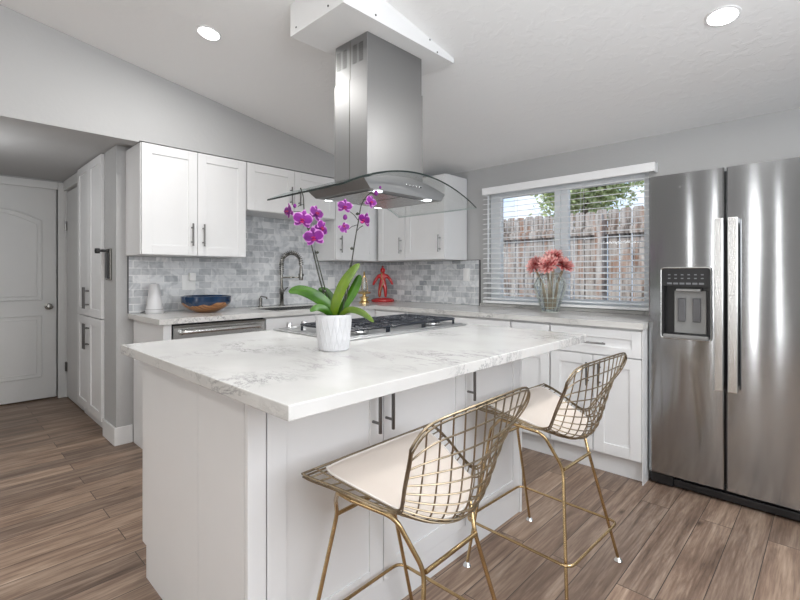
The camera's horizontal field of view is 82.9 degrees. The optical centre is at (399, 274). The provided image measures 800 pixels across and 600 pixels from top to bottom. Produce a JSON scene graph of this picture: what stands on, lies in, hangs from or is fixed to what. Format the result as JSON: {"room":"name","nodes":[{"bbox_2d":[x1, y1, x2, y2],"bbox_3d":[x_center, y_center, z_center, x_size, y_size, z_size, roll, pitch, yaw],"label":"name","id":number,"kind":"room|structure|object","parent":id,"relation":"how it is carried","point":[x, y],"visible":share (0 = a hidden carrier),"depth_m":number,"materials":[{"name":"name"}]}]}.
{"room":"kitchen","nodes":[
{"label":"kitchen","id":0,"kind":"room"},
{"bbox_2d":[0,174,62,394],"bbox_3d":[-3.632,0.142,4.156,0.180,2.092,2.050,0,0,44],"label":"wall","id":1,"kind":"structure","parent":0,"point":[0,174],"depth_m":4.47,"materials":[{"name":"grey paint"}]},
{"bbox_2d":[0,184,56,404],"bbox_3d":[-3.600,0.172,4.073,0.110,2.008,0.835,0,0,44],"label":"door","id":2,"kind":"structure","parent":1,"relation":"in","point":[28,215],"depth_m":4.24,"materials":[{"name":"paint"}]},
{"bbox_2d":[0,173,76,397],"bbox_3d":[-3.335,0.143,3.829,0.700,2.090,1.030,0,0,44],"label":"door frame","id":3,"kind":"structure","parent":1,"relation":"attached to","point":[62,195],"depth_m":4.37,"materials":[{"name":"paint"}]},
{"bbox_2d":[65,187,83,410],"bbox_3d":[-2.989,0.190,4.176,0.710,1.973,0.050,0,0,44],"label":"door","id":4,"kind":"structure","parent":1,"relation":"in","point":[71,223],"depth_m":4.22,"materials":[{"name":"paint"}]},
{"bbox_2d":[0,5,334,178],"bbox_3d":[-2.474,-1.500,2.246,0.115,1.263,7.000,0,0,44],"label":"wall","id":5,"kind":"structure","parent":0,"point":[52,79],"depth_m":2.86,"materials":[{"name":"grey paint"}]},
{"bbox_2d":[315,183,386,261],"bbox_3d":[-0.399,-0.503,4.515,0.360,0.738,0.828,0,0,44],"label":"upper cabinet","id":6,"kind":"object","parent":5,"relation":"attached to","point":[337,244],"visible":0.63,"depth_m":4.28,"materials":[{"name":"white paint"}]},
{"bbox_2d":[105,145,377,440],"bbox_3d":[-1.216,0.143,4.158,0.300,2.090,2.500,0,0,44],"label":"wall","id":7,"kind":"structure","parent":0,"point":[119,330],"depth_m":3.20,"materials":[{"name":"grey paint"}]},
{"bbox_2d":[94,248,111,279],"bbox_3d":[-2.137,-0.078,3.259,0.183,0.232,0.070,0,0,44],"label":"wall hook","id":8,"kind":"object","parent":7,"relation":"attached to","point":[108,252],"visible":1,"depth_m":3.22,"materials":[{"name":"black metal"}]},
{"bbox_2d":[103,419,132,445],"bbox_3d":[-2.046,1.125,3.281,0.308,0.125,0.114,0,0,44],"label":"baseboard","id":9,"kind":"structure","parent":7,"relation":"attached to","point":[122,435],"depth_m":3.19,"materials":[{"name":"white paint"}]},
{"bbox_2d":[126,142,245,257],"bbox_3d":[-1.546,-0.503,3.330,0.372,0.738,0.735,0,0,44],"label":"upper cabinet","id":10,"kind":"object","parent":7,"relation":"attached to","point":[180,203],"visible":1,"depth_m":3.17,"materials":[{"name":"white paint"}]},
{"bbox_2d":[182,273,195,289],"bbox_3d":[-1.612,0.051,3.478,0.050,0.132,0.100,0,0,44],"label":"wall outlet","id":11,"kind":"object","parent":7,"relation":"attached to","point":[188,281],"visible":1,"depth_m":3.48,"materials":[{"name":"white plastic"}]},
{"bbox_2d":[129,216,377,312],"bbox_3d":[-1.082,-0.114,4.072,0.010,0.773,2.413,0,0,44],"label":"backsplash","id":12,"kind":"structure","parent":7,"relation":"attached to","point":[255,275],"depth_m":3.88,"materials":[{"name":"tile"}]},
{"bbox_2d":[246,162,334,221],"bbox_3d":[-0.990,-0.687,3.909,0.372,0.370,0.861,0,0,44],"label":"upper cabinet","id":13,"kind":"object","parent":7,"relation":"attached to","point":[263,182],"visible":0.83,"depth_m":3.73,"materials":[{"name":"white paint"}]},
{"bbox_2d":[127,256,480,312],"bbox_3d":[-0.622,0.069,3.671,2.772,0.408,0.131,0,0,-18],"label":"trim","id":14,"kind":"structure","parent":7,"relation":"attached to","point":[127,256],"depth_m":3.20,"materials":[{"name":"grey plastic"}]},
{"bbox_2d":[328,277,334,288],"bbox_3d":[-0.678,0.080,4.479,0.009,0.115,0.085,0,0,44],"label":"wall outlet","id":15,"kind":"object","parent":7,"relation":"attached to","point":[331,280],"visible":0.94,"depth_m":4.47,"materials":[{"name":"white plastic"}]},
{"bbox_2d":[362,278,367,288],"bbox_3d":[-0.369,0.088,4.800,0.009,0.115,0.070,0,0,44],"label":"wall outlet","id":16,"kind":"object","parent":7,"relation":"attached to","point":[364,279],"visible":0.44,"depth_m":4.79,"materials":[{"name":"white plastic"}]},
{"bbox_2d":[0,0,799,181],"bbox_3d":[-1.831,-1.587,1.642,7.300,1.365,7.220,0,0,44],"label":"ceiling","id":17,"kind":"structure","parent":0,"point":[527,79],"depth_m":2.57,"materials":[{"name":"white paint"}]},
{"bbox_2d":[196,25,221,40],"bbox_3d":[-1.057,-1.335,2.508,0.130,0.025,0.132,0,0,-42],"label":"recessed light","id":18,"kind":"object","parent":17,"relation":"in","point":[209,33],"visible":1,"depth_m":2.50,"materials":[{"name":"white paint"}]},
{"bbox_2d":[267,31,475,217],"bbox_3d":[-0.116,-0.758,2.351,0.590,0.792,0.930,0,0,44],"label":"range hood","id":19,"kind":"object","parent":17,"relation":"hanging from","point":[379,100],"visible":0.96,"depth_m":2.24,"materials":[{"name":"silver metal"}]},
{"bbox_2d":[309,175,444,208],"bbox_3d":[-0.117,-0.428,2.362,0.444,0.088,0.575,0,0,44],"label":"hood","id":20,"kind":"object","parent":19,"relation":"attached to","point":[395,191],"depth_m":2.23,"materials":[{"name":"silver metal"}]},
{"bbox_2d":[290,0,453,75],"bbox_3d":[-0.118,-1.234,2.337,0.407,0.158,0.774,0,0,44],"label":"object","id":21,"kind":"structure","parent":17,"relation":"attached to","point":[324,25],"depth_m":2.15,"materials":[{"name":"paint"}]},
{"bbox_2d":[704,5,741,26],"bbox_3d":[1.392,-1.115,1.955,0.130,0.025,0.132,0,0,-42],"label":"recessed light","id":22,"kind":"object","parent":17,"relation":"in","point":[724,15],"visible":1,"depth_m":1.95,"materials":[{"name":"white paint"}]},
{"bbox_2d":[0,395,799,599],"bbox_3d":[-1.867,1.238,1.677,7.400,0.100,7.220,0,0,44],"label":"floor","id":23,"kind":"structure","parent":0,"point":[71,499],"depth_m":2.06,"materials":[{"name":"brown wood"}]},
{"bbox_2d":[77,153,104,427],"bbox_3d":[-2.290,0.144,3.817,0.773,2.088,0.639,0,0,44],"label":"pantry cabinet","id":24,"kind":"object","parent":23,"relation":"on","point":[90,177],"visible":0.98,"depth_m":3.58,"materials":[{"name":"white paint"}]},
{"bbox_2d":[134,320,170,448],"bbox_3d":[-1.663,0.749,3.030,0.591,0.878,0.048,0,0,44],"label":"base cabinet","id":25,"kind":"object","parent":23,"relation":"on","point":[143,331],"visible":0.22,"depth_m":3.11,"materials":[{"name":"white paint"}]},
{"bbox_2d":[171,318,264,339],"bbox_3d":[-1.386,0.752,3.250,0.613,0.872,0.644,0,0,44],"label":"dishwasher","id":26,"kind":"object","parent":23,"relation":"on","point":[212,328],"visible":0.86,"depth_m":3.03,"materials":[{"name":"silver metal"}]},
{"bbox_2d":[263,313,357,330],"bbox_3d":[-0.869,0.749,3.826,0.621,0.878,0.893,0,0,44],"label":"base cabinet","id":27,"kind":"object","parent":23,"relation":"on","point":[271,323],"visible":0.12,"depth_m":3.45,"materials":[{"name":"white paint"}]},
{"bbox_2d":[143,359,521,599],"bbox_3d":[-0.206,0.750,2.043,0.936,0.876,1.475,0,0,44],"label":"kitchen island","id":28,"kind":"object","parent":23,"relation":"on","point":[230,512],"visible":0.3,"depth_m":1.47,"materials":[{"name":"white paint"}]},
{"bbox_2d":[121,323,585,421],"bbox_3d":[-0.119,0.292,1.933,1.196,0.034,1.576,0,0,44],"label":"island countertop","id":29,"kind":"structure","parent":28,"relation":"on","point":[286,376],"depth_m":1.47,"materials":[{"name":"stone"}]},
{"bbox_2d":[284,186,380,351],"bbox_3d":[-0.248,-0.026,1.661,0.361,0.601,0.134,0,0,0],"label":"potted orchid","id":30,"kind":"object","parent":29,"relation":"on","point":[333,325],"visible":1,"depth_m":1.63,"materials":[{"name":"green plant"}]},
{"bbox_2d":[273,314,466,340],"bbox_3d":[-0.132,0.253,2.349,0.560,0.042,0.850,0,0,44],"label":"gas cooktop","id":31,"kind":"object","parent":29,"relation":"in","point":[361,328],"visible":0.71,"depth_m":2.23,"materials":[{"name":"metal"}]},
{"bbox_2d":[358,309,406,317],"bbox_3d":[-0.162,0.749,4.310,0.970,0.878,0.780,0,0,44],"label":"base cabinet","id":32,"kind":"object","parent":23,"relation":"on","point":[373,312],"visible":0.09,"depth_m":4.01,"materials":[{"name":"white paint"}]},
{"bbox_2d":[128,300,648,329],"bbox_3d":[-0.063,0.291,3.089,2.819,0.034,2.417,0,0,44],"label":"countertop","id":33,"kind":"structure","parent":32,"relation":"on","point":[614,320],"depth_m":3.18,"materials":[{"name":"stone"}]},
{"bbox_2d":[140,284,163,313],"bbox_3d":[-1.762,0.169,3.232,0.152,0.211,0.117,0,0,25],"label":"diffuser","id":34,"kind":"object","parent":33,"relation":"on","point":[154,305],"visible":1,"depth_m":3.19,"materials":[{"name":"white ceramic"}]},
{"bbox_2d":[180,295,230,312],"bbox_3d":[-1.427,0.214,3.340,0.345,0.120,0.345,0,0,44],"label":"wooden bowl","id":35,"kind":"object","parent":33,"relation":"on","point":[197,303],"visible":0.99,"depth_m":3.22,"materials":[{"name":"brown wood"}]},
{"bbox_2d":[258,296,266,306],"bbox_3d":[-1.165,0.226,3.845,0.112,0.096,0.043,0,0,44],"label":"soap dispenser","id":36,"kind":"object","parent":33,"relation":"on","point":[260,298],"visible":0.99,"depth_m":3.86,"materials":[{"name":"silver metal"}]},
{"bbox_2d":[256,305,313,310],"bbox_3d":[-0.867,0.394,3.822,0.390,0.228,0.660,0,0,44],"label":"sink","id":37,"kind":"object","parent":33,"relation":"in","point":[308,306],"visible":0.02,"depth_m":3.97,"materials":[{"name":"silver metal"}]},
{"bbox_2d":[278,250,303,305],"bbox_3d":[-0.961,0.029,3.999,0.200,0.491,0.134,0,0,28],"label":"kitchen faucet","id":38,"kind":"object","parent":33,"relation":"on","point":[300,275],"visible":1,"depth_m":3.99,"materials":[{"name":"silver metal"}]},
{"bbox_2d":[358,272,370,302],"bbox_3d":[-0.348,0.118,4.398,0.128,0.312,0.128,0,0,44],"label":"decanter","id":39,"kind":"object","parent":33,"relation":"on","point":[363,297],"visible":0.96,"depth_m":4.37,"materials":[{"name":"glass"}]},
{"bbox_2d":[371,266,393,301],"bbox_3d":[-0.178,0.088,4.664,0.240,0.371,0.240,0,0,0],"label":"figurine","id":40,"kind":"object","parent":33,"relation":"on","point":[382,276],"visible":1,"depth_m":4.64,"materials":[{"name":"paint"}]},
{"bbox_2d":[534,273,565,311],"bbox_3d":[1.114,0.129,3.368,0.231,0.288,0.231,0,0,44],"label":"vase","id":41,"kind":"object","parent":33,"relation":"on","point":[537,285],"visible":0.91,"depth_m":3.37,"materials":[{"name":"clear glass"}]},
{"bbox_2d":[525,255,547,308],"bbox_3d":[1.004,0.054,3.380,0.166,0.402,0.121,0,0,44],"label":"dahlia","id":42,"kind":"object","parent":41,"relation":"in","point":[531,265],"visible":0.98,"depth_m":3.37,"materials":[{"name":"pink plant"}]},
{"bbox_2d":[536,253,558,308],"bbox_3d":[1.073,0.048,3.322,0.181,0.414,0.128,0,0,44],"label":"dahlia","id":43,"kind":"object","parent":41,"relation":"in","point":[546,263],"visible":0.99,"depth_m":3.32,"materials":[{"name":"pink plant"}]},
{"bbox_2d":[543,249,562,308],"bbox_3d":[1.139,0.029,3.383,0.152,0.452,0.159,0,0,-15],"label":"dahlia","id":44,"kind":"object","parent":41,"relation":"in","point":[554,252],"visible":0.59,"depth_m":3.37,"materials":[{"name":"pink plant"}]},
{"bbox_2d":[552,257,574,308],"bbox_3d":[1.215,0.056,3.351,0.151,0.399,0.174,0,0,44],"label":"dahlia","id":45,"kind":"object","parent":41,"relation":"in","point":[563,263],"visible":0.94,"depth_m":3.35,"materials":[{"name":"pink plant"}]},
{"bbox_2d":[480,303,648,314],"bbox_3d":[1.213,0.262,3.545,1.387,0.023,0.015,0,0,44],"label":"window ledge","id":46,"kind":"object","parent":33,"relation":"on","point":[481,304],"visible":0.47,"depth_m":3.42,"materials":[{"name":"stone"}]},
{"bbox_2d":[301,387,530,599],"bbox_3d":[0.036,0.748,1.283,0.498,0.879,0.542,0,0,42],"label":"bar stool","id":47,"kind":"object","parent":23,"relation":"on","point":[412,474],"visible":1,"depth_m":1.22,"materials":[{"name":"gold metal"}]},
{"bbox_2d":[328,430,470,516],"bbox_3d":[0.041,0.572,1.278,0.288,0.108,0.415,0,0,42],"label":"seat cushion","id":48,"kind":"object","parent":47,"relation":"on","point":[377,471],"depth_m":1.25,"materials":[{"name":"white fabric"}]},
{"bbox_2d":[406,312,512,327],"bbox_3d":[0.599,0.749,3.676,0.995,0.878,0.639,0,0,44],"label":"base cabinet","id":49,"kind":"object","parent":23,"relation":"on","point":[458,319],"visible":0.12,"depth_m":3.33,"materials":[{"name":"white paint"}]},
{"bbox_2d":[512,320,553,455],"bbox_3d":[1.062,0.749,3.231,0.279,0.878,0.639,0,0,44],"label":"base cabinet","id":50,"kind":"object","parent":23,"relation":"on","point":[536,370],"visible":0.23,"depth_m":3.02,"materials":[{"name":"white paint"}]},
{"bbox_2d":[463,352,626,599],"bbox_3d":[0.597,0.748,1.868,0.542,0.879,0.498,0,0,-44],"label":"bar stool","id":51,"kind":"object","parent":23,"relation":"on","point":[545,411],"visible":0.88,"depth_m":1.79,"materials":[{"name":"gold metal"}]},
{"bbox_2d":[491,387,585,435],"bbox_3d":[0.602,0.572,1.863,0.415,0.108,0.288,0,0,-44],"label":"seat cushion","id":52,"kind":"object","parent":51,"relation":"on","point":[538,413],"depth_m":1.84,"materials":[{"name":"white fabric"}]},
{"bbox_2d":[551,323,650,485],"bbox_3d":[1.363,0.749,2.942,0.548,0.878,0.639,0,0,44],"label":"base cabinet","id":53,"kind":"object","parent":23,"relation":"on","point":[615,446],"depth_m":2.67,"materials":[{"name":"white paint"}]},
{"bbox_2d":[649,157,799,520],"bbox_3d":[1.919,0.311,2.443,0.923,1.737,0.588,0,0,44],"label":"refrigerator","id":54,"kind":"object","parent":23,"relation":"on","point":[724,244],"visible":1,"depth_m":2.32,"materials":[{"name":"silver metal"}]},
{"bbox_2d":[378,108,799,314],"bbox_3d":[1.487,0.113,3.377,4.920,2.150,0.120,0,0,44],"label":"wall","id":55,"kind":"structure","parent":0,"point":[772,136],"depth_m":3.05,"materials":[{"name":"grey paint"}]},
{"bbox_2d":[378,174,466,261],"bbox_3d":[0.175,-0.503,4.288,0.853,0.738,0.360,0,0,44],"label":"upper cabinet","id":56,"kind":"object","parent":55,"relation":"attached to","point":[438,236],"visible":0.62,"depth_m":4.07,"materials":[{"name":"white paint"}]},
{"bbox_2d":[378,260,478,304],"bbox_3d":[0.230,0.071,4.493,1.322,0.403,0.010,0,0,44],"label":"backsplash","id":57,"kind":"structure","parent":55,"relation":"attached to","point":[430,281],"depth_m":4.39,"materials":[{"name":"tile"}]},
{"bbox_2d":[463,268,469,280],"bbox_3d":[0.604,-0.002,4.121,0.070,0.115,0.009,0,0,44],"label":"wall outlet","id":58,"kind":"object","parent":55,"relation":"attached to","point":[466,271],"visible":1,"depth_m":4.11,"materials":[{"name":"white plastic"}]},
{"bbox_2d":[491,172,648,306],"bbox_3d":[1.281,-0.239,3.589,1.290,0.955,0.070,0,0,44],"label":"window","id":59,"kind":"structure","parent":55,"relation":"in","point":[644,175],"depth_m":3.56,"materials":[{"name":"white plastic"}]},
{"bbox_2d":[482,162,657,310],"bbox_3d":[1.222,-0.253,3.493,1.353,0.991,0.077,0,0,44],"label":"window blind","id":60,"kind":"object","parent":59,"relation":"attached to","point":[652,166],"visible":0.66,"depth_m":3.38,"materials":[{"name":"white plastic"}]},
{"label":"outside","id":61,"kind":"structure","parent":0,"visible":0},
{"bbox_3d":[5.084,1.338,6.168,18.000,0.100,8.870,0,0,44],"label":"ground","id":62,"kind":"structure","parent":61,"visible":0},
{"bbox_2d":[503,205,643,300],"bbox_3d":[2.526,0.221,5.816,7.800,2.135,0.158,0,0,44],"label":"fence","id":63,"kind":"object","parent":62,"relation":"on","point":[510,224],"visible":0.22,"depth_m":5.94,"materials":[{"name":"grey wood"}]},
{"bbox_2d":[529,181,643,239],"bbox_3d":[3.536,-0.832,8.568,2.300,4.243,2.819,0,0,-6],"label":"leafy tree","id":64,"kind":"object","parent":62,"relation":"on","point":[616,190],"visible":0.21,"depth_m":8.40,"materials":[{"name":"green plant"}]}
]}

